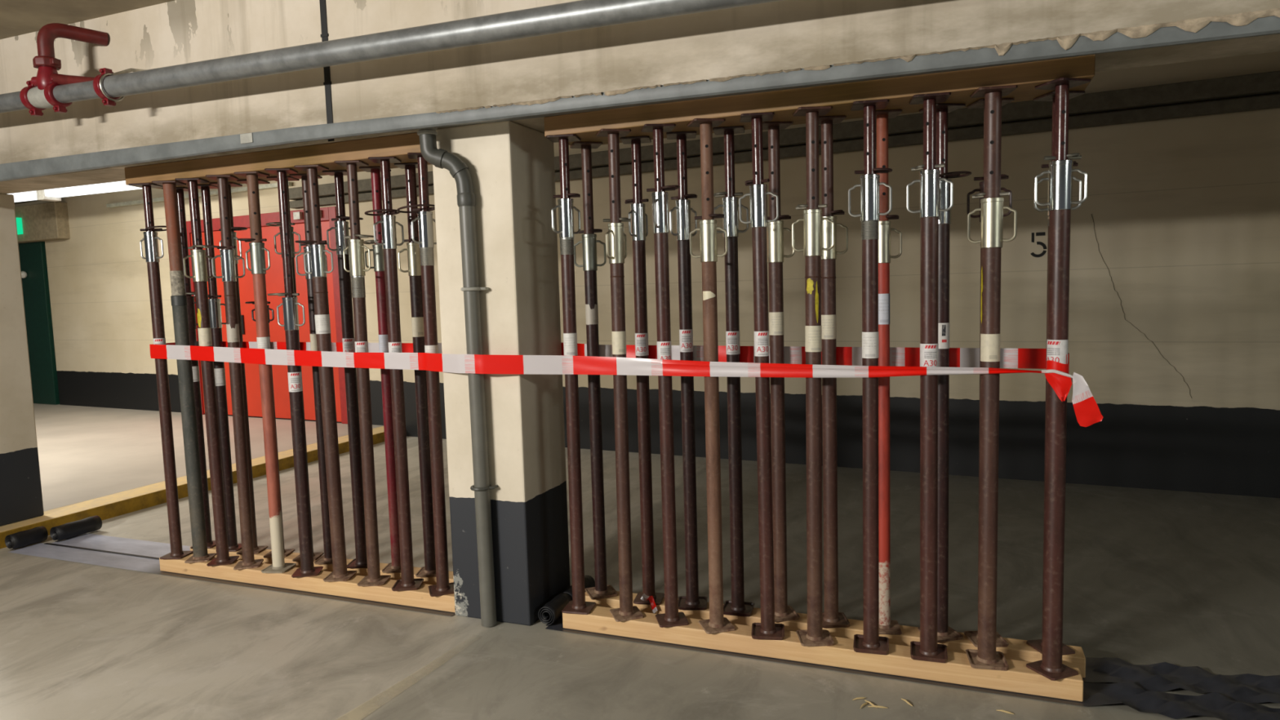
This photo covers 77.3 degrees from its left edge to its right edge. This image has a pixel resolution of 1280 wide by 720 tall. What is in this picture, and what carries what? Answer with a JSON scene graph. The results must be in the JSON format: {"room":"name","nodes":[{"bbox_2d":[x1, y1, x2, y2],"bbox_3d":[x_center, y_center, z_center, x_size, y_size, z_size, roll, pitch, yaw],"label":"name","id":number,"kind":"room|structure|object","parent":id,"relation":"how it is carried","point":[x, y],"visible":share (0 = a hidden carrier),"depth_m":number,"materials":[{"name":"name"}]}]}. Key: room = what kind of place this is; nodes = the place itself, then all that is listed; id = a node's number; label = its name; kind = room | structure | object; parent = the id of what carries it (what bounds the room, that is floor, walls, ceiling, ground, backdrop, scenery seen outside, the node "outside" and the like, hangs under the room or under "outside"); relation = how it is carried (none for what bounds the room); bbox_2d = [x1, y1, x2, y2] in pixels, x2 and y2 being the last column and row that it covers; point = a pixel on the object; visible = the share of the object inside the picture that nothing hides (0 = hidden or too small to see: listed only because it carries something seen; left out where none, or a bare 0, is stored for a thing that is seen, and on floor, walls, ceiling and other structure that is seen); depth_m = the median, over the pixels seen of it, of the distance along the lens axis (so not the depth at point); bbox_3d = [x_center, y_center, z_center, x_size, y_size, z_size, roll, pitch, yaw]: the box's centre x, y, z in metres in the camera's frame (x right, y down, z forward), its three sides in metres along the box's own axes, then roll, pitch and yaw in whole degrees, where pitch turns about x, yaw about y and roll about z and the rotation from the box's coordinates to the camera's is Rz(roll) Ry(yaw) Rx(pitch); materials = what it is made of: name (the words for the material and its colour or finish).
{"room":"parking garage","nodes":[
{"label":"parking garage","id":0,"kind":"room"},
{"bbox_2d":[14,200,41,206],"bbox_3d":[-11.934,-0.794,13.061,8.594,2.920,0.159,1,5,26],"label":"wall","id":1,"kind":"structure","parent":0,"point":[37,202],"depth_m":11.13,"materials":[{"name":"beige paint"}]},
{"bbox_2d":[17,241,59,404],"bbox_3d":[-8.818,-0.508,11.368,1.411,2.260,0.169,1,5,26],"label":"door","id":2,"kind":"structure","parent":1,"relation":"in","point":[33,257],"depth_m":11.16,"materials":[{"name":"green paint"}]},
{"bbox_2d":[14,201,70,243],"bbox_3d":[-8.348,-1.863,10.965,1.570,0.480,0.189,1,5,26],"label":"lintel","id":3,"kind":"object","parent":1,"relation":"attached to","point":[46,221],"visible":0.7,"depth_m":10.68,"materials":[{"name":"beige concrete"}]},
{"bbox_2d":[16,217,22,234],"bbox_3d":[-8.609,-1.825,10.958,0.436,0.220,0.061,1,5,26],"label":"exit sign","id":4,"kind":"object","parent":3,"relation":"attached to","point":[19,220],"visible":0.36,"depth_m":10.86,"materials":[{"name":"green plastic"}]},
{"bbox_2d":[0,0,174,204],"bbox_3d":[-6.088,-1.725,4.087,26.000,0.130,13.400,0,5,22],"label":"ceiling","id":5,"kind":"structure","parent":0,"point":[17,17],"depth_m":4.00,"materials":[{"name":"beige concrete"}]},
{"bbox_2d":[8,180,142,202],"bbox_3d":[-6.226,-1.931,8.850,2.950,0.265,0.190,0,5,22],"label":"strip light","id":6,"kind":"object","parent":5,"relation":"attached to","point":[53,194],"visible":0.19,"depth_m":8.81,"materials":[{"name":"white plastic"}]},
{"bbox_2d":[0,0,1279,194],"bbox_3d":[-0.682,-1.384,3.489,11.500,0.760,0.337,0,5,22],"label":"concrete beam","id":7,"kind":"structure","parent":5,"relation":"attached to","point":[784,34],"depth_m":3.38,"materials":[{"name":"beige concrete"}]},
{"bbox_2d":[0,0,782,116],"bbox_3d":[-1.724,-1.424,3.574,7.502,0.482,0.338,0,5,22],"label":"pipe","id":8,"kind":"object","parent":7,"relation":"attached to","point":[49,89],"visible":1,"depth_m":3.28,"materials":[{"name":"grey metal"}]},
{"bbox_2d":[0,8,1279,182],"bbox_3d":[-1.005,-0.964,3.358,9.000,0.116,0.215,0,5,22],"label":"gutter","id":9,"kind":"object","parent":7,"relation":"attached to","point":[1266,22],"visible":1,"depth_m":2.77,"materials":[{"name":"grey metal"}]},
{"bbox_2d":[543,54,1095,145],"bbox_3d":[0.580,-0.960,3.035,1.975,0.079,0.288,0,5,22],"label":"timber beam","id":10,"kind":"structure","parent":7,"relation":"attached to","point":[962,84],"depth_m":2.88,"materials":[{"name":"brown wood"}]},
{"bbox_2d":[33,403,383,511],"bbox_3d":[-11.344,1.236,6.415,14.540,0.219,13.335,0,5,22],"label":"floor","id":11,"kind":"structure","parent":0,"point":[86,453],"depth_m":7.63,"materials":[{"name":"concrete"}]},
{"bbox_2d":[0,193,44,526],"bbox_3d":[-4.192,0.002,5.019,0.460,2.060,0.400,0,5,22],"label":"concrete pillar","id":12,"kind":"structure","parent":11,"relation":"on","point":[20,487],"depth_m":5.04,"materials":[{"name":"white paint"}]},
{"bbox_2d":[0,426,384,548],"bbox_3d":[-4.743,1.338,2.983,0.260,0.220,11.786,0,5,22],"label":"kerb","id":13,"kind":"object","parent":11,"relation":"attached to","point":[113,505],"visible":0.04,"depth_m":5.65,"materials":[{"name":"yellow paint"}]},
{"bbox_2d":[0,435,1279,719],"bbox_3d":[0.642,1.400,1.021,11.200,0.120,12.077,0,5,22],"label":"floor","id":14,"kind":"structure","parent":0,"point":[1182,579],"depth_m":3.51,"materials":[{"name":"concrete"}]},
{"bbox_2d":[49,515,191,557],"bbox_3d":[-2.167,1.072,4.488,3.092,0.098,0.295,0,5,22],"label":"strip","id":15,"kind":"object","parent":14,"relation":"on","point":[75,534],"visible":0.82,"depth_m":4.92,"materials":[{"name":"grey metal"}]},
{"bbox_2d":[190,546,453,585],"bbox_3d":[-1.634,1.090,4.209,1.904,0.076,0.100,0,5,22],"label":"timber beam","id":16,"kind":"structure","parent":15,"relation":"on","point":[288,559],"depth_m":4.15,"materials":[{"name":"brown wood"}]},
{"bbox_2d":[162,186,215,548],"bbox_3d":[-2.465,0.057,4.437,0.185,1.990,0.135,-2,5,1],"label":"prop","id":17,"kind":"object","parent":16,"relation":"on","point":[180,190],"visible":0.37,"depth_m":4.42,"materials":[{"name":"red paint"}]},
{"bbox_2d":[193,184,241,551],"bbox_3d":[-2.323,0.058,4.381,0.168,1.990,0.143,-2,5,1],"label":"prop","id":18,"kind":"object","parent":16,"relation":"on","point":[215,305],"visible":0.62,"depth_m":4.36,"materials":[{"name":"red paint"}]},
{"bbox_2d":[208,182,267,554],"bbox_3d":[-2.151,0.058,4.316,0.162,1.990,0.124,-2,5,1],"label":"prop","id":19,"kind":"object","parent":16,"relation":"on","point":[257,549],"visible":0.4,"depth_m":4.32,"materials":[{"name":"brown paint"}]},
{"bbox_2d":[236,178,294,557],"bbox_3d":[-1.990,0.060,4.248,0.160,1.990,0.130,-2,5,1],"label":"prop","id":20,"kind":"object","parent":16,"relation":"on","point":[286,552],"visible":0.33,"depth_m":4.25,"materials":[{"name":"brown paint"}]},
{"bbox_2d":[266,175,323,561],"bbox_3d":[-1.810,0.060,4.181,0.181,1.990,0.143,-2,5,1],"label":"prop","id":21,"kind":"object","parent":16,"relation":"on","point":[316,555],"visible":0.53,"depth_m":4.12,"materials":[{"name":"brown paint"}]},
{"bbox_2d":[288,173,332,564],"bbox_3d":[-1.646,0.061,4.116,0.167,1.990,0.127,-2,5,2],"label":"prop","id":22,"kind":"object","parent":16,"relation":"on","point":[326,558],"visible":0.49,"depth_m":4.10,"materials":[{"name":"red paint"}]},
{"bbox_2d":[322,169,367,568],"bbox_3d":[-1.440,0.062,4.036,0.172,1.990,0.136,-2,5,2],"label":"prop","id":23,"kind":"object","parent":16,"relation":"on","point":[341,228],"visible":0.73,"depth_m":4.02,"materials":[{"name":"red paint"}]},
{"bbox_2d":[359,166,413,573],"bbox_3d":[-1.264,0.063,3.963,0.150,1.990,0.137,-2,5,2],"label":"prop","id":24,"kind":"object","parent":16,"relation":"on","point":[394,566],"visible":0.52,"depth_m":3.94,"materials":[{"name":"red paint"}]},
{"bbox_2d":[394,162,435,577],"bbox_3d":[-1.054,0.064,3.883,0.164,1.990,0.127,-2,5,2],"label":"prop","id":25,"kind":"object","parent":16,"relation":"on","point":[414,270],"visible":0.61,"depth_m":3.86,"materials":[{"name":"red paint"}]},
{"bbox_2d":[4,525,455,616],"bbox_3d":[-2.297,1.093,4.293,3.192,0.098,0.215,0,5,22],"label":"drainage channel","id":26,"kind":"object","parent":14,"relation":"on","point":[22,539],"visible":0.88,"depth_m":4.57,"materials":[{"name":"grey concrete"}]},
{"bbox_2d":[159,554,455,612],"bbox_3d":[-1.702,1.107,4.035,1.904,0.076,0.100,0,5,22],"label":"timber beam","id":27,"kind":"structure","parent":26,"relation":"on","point":[421,597],"depth_m":3.95,"materials":[{"name":"beige wood"}]},
{"bbox_2d":[128,182,192,559],"bbox_3d":[-2.534,0.074,4.269,0.182,1.990,0.131,-1,5,3],"label":"prop","id":28,"kind":"object","parent":27,"relation":"on","point":[151,238],"visible":0.9,"depth_m":4.25,"materials":[{"name":"red paint"}]},
{"bbox_2d":[124,132,431,189],"bbox_3d":[-1.737,-0.966,3.949,1.924,0.089,0.288,0,5,22],"label":"timber beam","id":29,"kind":"structure","parent":28,"relation":"on","point":[398,146],"depth_m":3.79,"materials":[{"name":"brown wood"}]},
{"bbox_2d":[151,180,216,563],"bbox_3d":[-2.390,0.075,4.206,0.139,1.991,0.132,-2,5,-7],"label":"prop","id":30,"kind":"object","parent":27,"relation":"on","point":[178,298],"visible":1,"depth_m":4.19,"materials":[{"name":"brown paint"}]},
{"bbox_2d":[174,177,239,566],"bbox_3d":[-2.230,0.075,4.146,0.154,1.991,0.134,-2,5,-7],"label":"prop","id":31,"kind":"object","parent":27,"relation":"on","point":[198,259],"visible":0.91,"depth_m":4.13,"materials":[{"name":"red paint"}]},
{"bbox_2d":[205,174,263,569],"bbox_3d":[-2.075,0.076,4.084,0.170,1.991,0.151,-3,5,-11],"label":"prop","id":32,"kind":"object","parent":27,"relation":"on","point":[227,255],"visible":0.99,"depth_m":4.06,"materials":[{"name":"brown paint"}]},
{"bbox_2d":[234,171,296,573],"bbox_3d":[-1.880,0.077,4.003,0.165,1.990,0.129,-1,5,6],"label":"prop","id":33,"kind":"object","parent":27,"relation":"on","point":[257,249],"visible":0.98,"depth_m":3.98,"materials":[{"name":"brown paint"}]},
{"bbox_2d":[264,168,323,577],"bbox_3d":[-1.715,0.078,3.941,0.177,1.990,0.146,-2,5,-8],"label":"prop","id":34,"kind":"object","parent":27,"relation":"on","point":[290,304],"visible":0.99,"depth_m":3.92,"materials":[{"name":"red paint"}]},
{"bbox_2d":[293,164,357,582],"bbox_3d":[-1.528,0.079,3.866,0.188,1.990,0.157,0,5,22],"label":"prop","id":35,"kind":"object","parent":27,"relation":"on","point":[317,255],"visible":0.98,"depth_m":3.84,"materials":[{"name":"brown paint"}]},
{"bbox_2d":[333,160,391,586],"bbox_3d":[-1.298,0.080,3.780,0.159,1.991,0.130,-2,5,2],"label":"prop","id":36,"kind":"object","parent":27,"relation":"on","point":[356,246],"visible":0.99,"depth_m":3.76,"materials":[{"name":"brown paint"}]},
{"bbox_2d":[364,156,423,591],"bbox_3d":[-1.151,0.080,3.725,0.169,1.990,0.162,-2,5,-3],"label":"prop","id":37,"kind":"object","parent":27,"relation":"on","point":[388,220],"visible":0.98,"depth_m":3.69,"materials":[{"name":"red paint"}]},
{"bbox_2d":[396,152,453,596],"bbox_3d":[-0.972,0.082,3.649,0.182,1.991,0.179,-3,5,-15],"label":"prop","id":38,"kind":"object","parent":27,"relation":"on","point":[425,228],"visible":0.92,"depth_m":3.61,"materials":[{"name":"red paint"}]},
{"bbox_2d":[335,681,403,719],"bbox_3d":[-0.930,1.218,2.948,0.160,0.001,1.030,0,5,22],"label":"floor marking","id":39,"kind":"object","parent":14,"relation":"on","point":[362,711],"depth_m":2.80,"materials":[{"name":"beige paint"}]},
{"bbox_2d":[432,120,570,626],"bbox_3d":[-0.617,0.066,3.646,0.390,2.160,0.400,0,5,22],"label":"concrete column","id":40,"kind":"structure","parent":14,"relation":"on","point":[510,164],"depth_m":3.48,"materials":[{"name":"beige paint"}]},
{"bbox_2d":[417,127,497,626],"bbox_3d":[-0.768,0.090,3.427,0.277,2.150,0.096,-1,5,5],"label":"downpipe","id":41,"kind":"object","parent":40,"relation":"attached to","point":[441,158],"visible":0.97,"depth_m":3.39,"materials":[{"name":"grey plastic"}]},
{"bbox_2d":[852,697,866,700],"bbox_3d":[0.764,1.179,2.787,0.053,0.007,0.008,-3,5,-10],"label":"wood splinter","id":42,"kind":"object","parent":14,"relation":"on","point":[857,697],"visible":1,"depth_m":2.79,"materials":[{"name":"beige wood"}]},
{"bbox_2d":[867,705,886,707],"bbox_3d":[0.811,1.182,2.728,0.066,0.007,0.008,-1,5,12],"label":"wood splinter","id":43,"kind":"object","parent":14,"relation":"on","point":[877,706],"visible":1,"depth_m":2.73,"materials":[{"name":"beige wood"}]},
{"bbox_2d":[537,592,1279,719],"bbox_3d":[1.311,1.114,2.871,3.716,0.089,0.195,0,5,22],"label":"gutter","id":44,"kind":"object","parent":14,"relation":"on","point":[1175,706],"visible":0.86,"depth_m":2.74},
{"bbox_2d":[562,605,1083,702],"bbox_3d":[0.604,1.118,3.126,1.978,0.076,0.100,0,5,22],"label":"timber beam","id":45,"kind":"structure","parent":44,"relation":"on","point":[1019,678],"depth_m":3.02,"materials":[{"name":"beige wood"}]},
{"bbox_2d":[546,133,595,614],"bbox_3d":[-0.288,0.080,3.377,0.134,2.001,0.129,-1,5,11],"label":"prop","id":46,"kind":"object","parent":45,"relation":"on","point":[578,605],"visible":1,"depth_m":3.36,"materials":[{"name":"red paint"}]},
{"bbox_2d":[595,128,644,622],"bbox_3d":[-0.084,0.081,3.297,0.132,2.001,0.130,-3,5,-13],"label":"prop","id":47,"kind":"object","parent":45,"relation":"on","point":[616,256],"visible":0.99,"depth_m":3.27,"materials":[{"name":"brown paint"}]},
{"bbox_2d":[640,124,688,627],"bbox_3d":[0.108,0.081,3.225,0.139,2.000,0.138,-2,5,-7],"label":"prop","id":48,"kind":"object","parent":45,"relation":"on","point":[672,617],"visible":0.99,"depth_m":3.20,"materials":[{"name":"red paint"}]},
{"bbox_2d":[687,118,735,634],"bbox_3d":[0.282,0.083,3.153,0.129,2.000,0.125,-3,5,-12],"label":"prop","id":49,"kind":"object","parent":45,"relation":"on","point":[717,623],"visible":1,"depth_m":3.13,"materials":[{"name":"brown paint"}]},
{"bbox_2d":[738,111,784,639],"bbox_3d":[0.468,0.083,3.079,0.149,2.001,0.131,-1,5,10],"label":"prop","id":50,"kind":"object","parent":45,"relation":"on","point":[766,629],"visible":1,"depth_m":3.05,"materials":[{"name":"red paint"}]},
{"bbox_2d":[791,106,834,646],"bbox_3d":[0.655,0.084,3.007,0.149,2.001,0.130,-2,5,2],"label":"prop","id":51,"kind":"object","parent":45,"relation":"on","point":[815,635],"visible":1,"depth_m":2.98,"materials":[{"name":"brown paint"}]},
{"bbox_2d":[848,98,892,654],"bbox_3d":[0.845,0.085,2.931,0.154,2.000,0.141,0,5,22],"label":"prop","id":52,"kind":"object","parent":45,"relation":"on","point":[871,642],"visible":1,"depth_m":2.91,"materials":[{"name":"red paint"}]},
{"bbox_2d":[906,92,953,662],"bbox_3d":[1.033,0.086,2.857,0.154,2.000,0.139,0,5,22],"label":"prop","id":53,"kind":"object","parent":45,"relation":"on","point":[927,649],"visible":0.99,"depth_m":2.83,"materials":[{"name":"red paint"}]},
{"bbox_2d":[965,84,1017,671],"bbox_3d":[1.219,0.087,2.784,0.146,2.000,0.131,-1,5,12],"label":"prop","id":54,"kind":"object","parent":45,"relation":"on","point":[986,657],"visible":1,"depth_m":2.76,"materials":[{"name":"brown paint"}]},
{"bbox_2d":[1026,77,1090,680],"bbox_3d":[1.410,0.088,2.708,0.130,2.000,0.129,-3,5,-17],"label":"prop","id":55,"kind":"object","parent":45,"relation":"on","point":[1051,666],"visible":0.99,"depth_m":2.69,"materials":[{"name":"red paint"}]},
{"bbox_2d":[562,574,1279,703],"bbox_3d":[1.390,1.095,3.065,3.710,0.089,0.255,0,5,22],"label":"plastic sheet","id":56,"kind":"object","parent":14,"relation":"on","point":[1162,677],"visible":0.22,"depth_m":2.83,"materials":[{"name":"black plastic"}]},
{"bbox_2d":[585,591,1085,677],"bbox_3d":[0.687,1.101,3.294,2.010,0.076,0.100,0,5,22],"label":"timber beam","id":57,"kind":"structure","parent":56,"relation":"on","point":[1017,649],"depth_m":3.16,"materials":[{"name":"beige wood"}]},
{"bbox_2d":[569,141,617,599],"bbox_3d":[-0.204,0.063,3.545,0.128,2.000,0.128,-3,5,-18],"label":"prop","id":58,"kind":"object","parent":57,"relation":"on","point":[601,590],"visible":0.96,"depth_m":3.52,"materials":[{"name":"red paint"}]},
{"bbox_2d":[619,135,664,604],"bbox_3d":[0.011,0.064,3.459,0.127,2.000,0.138,-1,5,9],"label":"prop","id":59,"kind":"object","parent":57,"relation":"on","point":[638,226],"visible":0.98,"depth_m":3.44,"materials":[{"name":"red paint"}]},
{"bbox_2d":[640,593,657,613],"bbox_3d":[0.040,1.054,3.470,0.080,0.086,0.020,0,5,22],"label":"scrap","id":60,"kind":"object","parent":57,"relation":"on","point":[644,597],"visible":0.99,"depth_m":3.47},
{"bbox_2d":[666,130,707,610],"bbox_3d":[0.200,0.065,3.385,0.128,2.000,0.128,-1,5,6],"label":"prop","id":61,"kind":"object","parent":57,"relation":"on","point":[691,601],"visible":0.94,"depth_m":3.36,"materials":[{"name":"red paint"}]},
{"bbox_2d":[712,125,755,616],"bbox_3d":[0.386,0.066,3.312,0.142,2.000,0.131,0,5,15],"label":"prop","id":62,"kind":"object","parent":57,"relation":"on","point":[737,606],"visible":0.94,"depth_m":3.29,"materials":[{"name":"red paint"}]},
{"bbox_2d":[762,121,799,622],"bbox_3d":[0.557,0.067,3.245,0.148,2.000,0.127,-2,5,-8],"label":"prop","id":63,"kind":"object","parent":57,"relation":"on","point":[775,230],"visible":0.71,"depth_m":3.22,"materials":[{"name":"brown paint"}]},
{"bbox_2d":[818,115,849,627],"bbox_3d":[0.749,0.068,3.169,0.144,2.000,0.127,-2,5,2],"label":"prop","id":64,"kind":"object","parent":57,"relation":"on","point":[832,618],"visible":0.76,"depth_m":3.15,"materials":[{"name":"brown paint"}]},
{"bbox_2d":[862,109,902,635],"bbox_3d":[0.940,0.068,3.094,0.144,2.000,0.126,-1,5,7],"label":"prop","id":65,"kind":"object","parent":57,"relation":"on","point":[886,626],"visible":0.66,"depth_m":3.07,"materials":[{"name":"red paint"}]},
{"bbox_2d":[917,102,971,643],"bbox_3d":[1.153,0.069,3.010,0.158,2.000,0.148,-3,5,-13],"label":"prop","id":66,"kind":"object","parent":57,"relation":"on","point":[944,633],"visible":0.56,"depth_m":2.98,"materials":[{"name":"red paint"}]},
{"bbox_2d":[963,97,1013,647],"bbox_3d":[1.286,0.070,2.957,0.151,2.000,0.127,-2,5,2],"label":"prop","id":67,"kind":"object","parent":57,"relation":"on","point":[972,636],"visible":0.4,"depth_m":2.92,"materials":[{"name":"brown paint"}]},
{"bbox_2d":[1026,90,1085,655],"bbox_3d":[1.491,0.071,2.876,0.140,2.000,0.123,-2,5,-8],"label":"prop","id":68,"kind":"object","parent":57,"relation":"on","point":[1037,644],"visible":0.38,"depth_m":2.83,"materials":[{"name":"red paint"}]},
{"bbox_2d":[149,341,1102,426],"bbox_3d":[-0.492,0.057,3.554,4.425,0.285,0.496,0,5,22],"label":"barrier tape","id":69,"kind":"object","parent":68,"relation":"attached to","point":[904,362],"visible":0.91,"depth_m":3.26,"materials":[{"name":"red plastic"}]},
{"bbox_2d":[996,710,1013,714],"bbox_3d":[1.220,1.175,2.674,0.055,0.007,0.008,2,6,33],"label":"wood splinter","id":70,"kind":"object","parent":14,"relation":"on","point":[1007,712],"visible":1,"depth_m":2.67,"materials":[{"name":"beige wood"}]},
{"bbox_2d":[40,51,1279,497],"bbox_3d":[-0.252,-0.635,7.250,17.530,2.920,0.202,1,5,26],"label":"wall","id":71,"kind":"structure","parent":0,"point":[1174,308],"depth_m":5.70,"materials":[{"name":"beige paint"}]},
{"bbox_2d":[106,181,293,208],"bbox_3d":[-5.304,-1.948,9.484,3.316,0.045,0.060,1,5,26],"label":"pipe","id":72,"kind":"object","parent":71,"relation":"attached to","point":[273,185],"visible":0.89,"depth_m":9.39,"materials":[{"name":"grey metal"}]},
{"bbox_2d":[186,206,347,423],"bbox_3d":[-4.319,-0.481,9.118,2.514,2.330,0.142,1,5,26],"label":"door","id":73,"kind":"structure","parent":71,"relation":"in","point":[274,278],"depth_m":9.01,"materials":[{"name":"red paint"}]},
{"bbox_2d":[288,70,1279,199],"bbox_3d":[1.838,-1.730,5.925,12.655,0.115,0.120,1,5,26],"label":"pipe","id":74,"kind":"object","parent":71,"relation":"attached to","point":[1268,82],"visible":0.53,"depth_m":5.53,"materials":[{"name":"grey metal"}]},
{"bbox_2d":[289,93,1279,208],"bbox_3d":[1.850,-1.622,5.958,12.650,0.075,0.070,1,5,26],"label":"pipe","id":75,"kind":"object","parent":71,"relation":"attached to","point":[1270,101],"visible":0.72,"depth_m":5.57,"materials":[{"name":"grey metal"}]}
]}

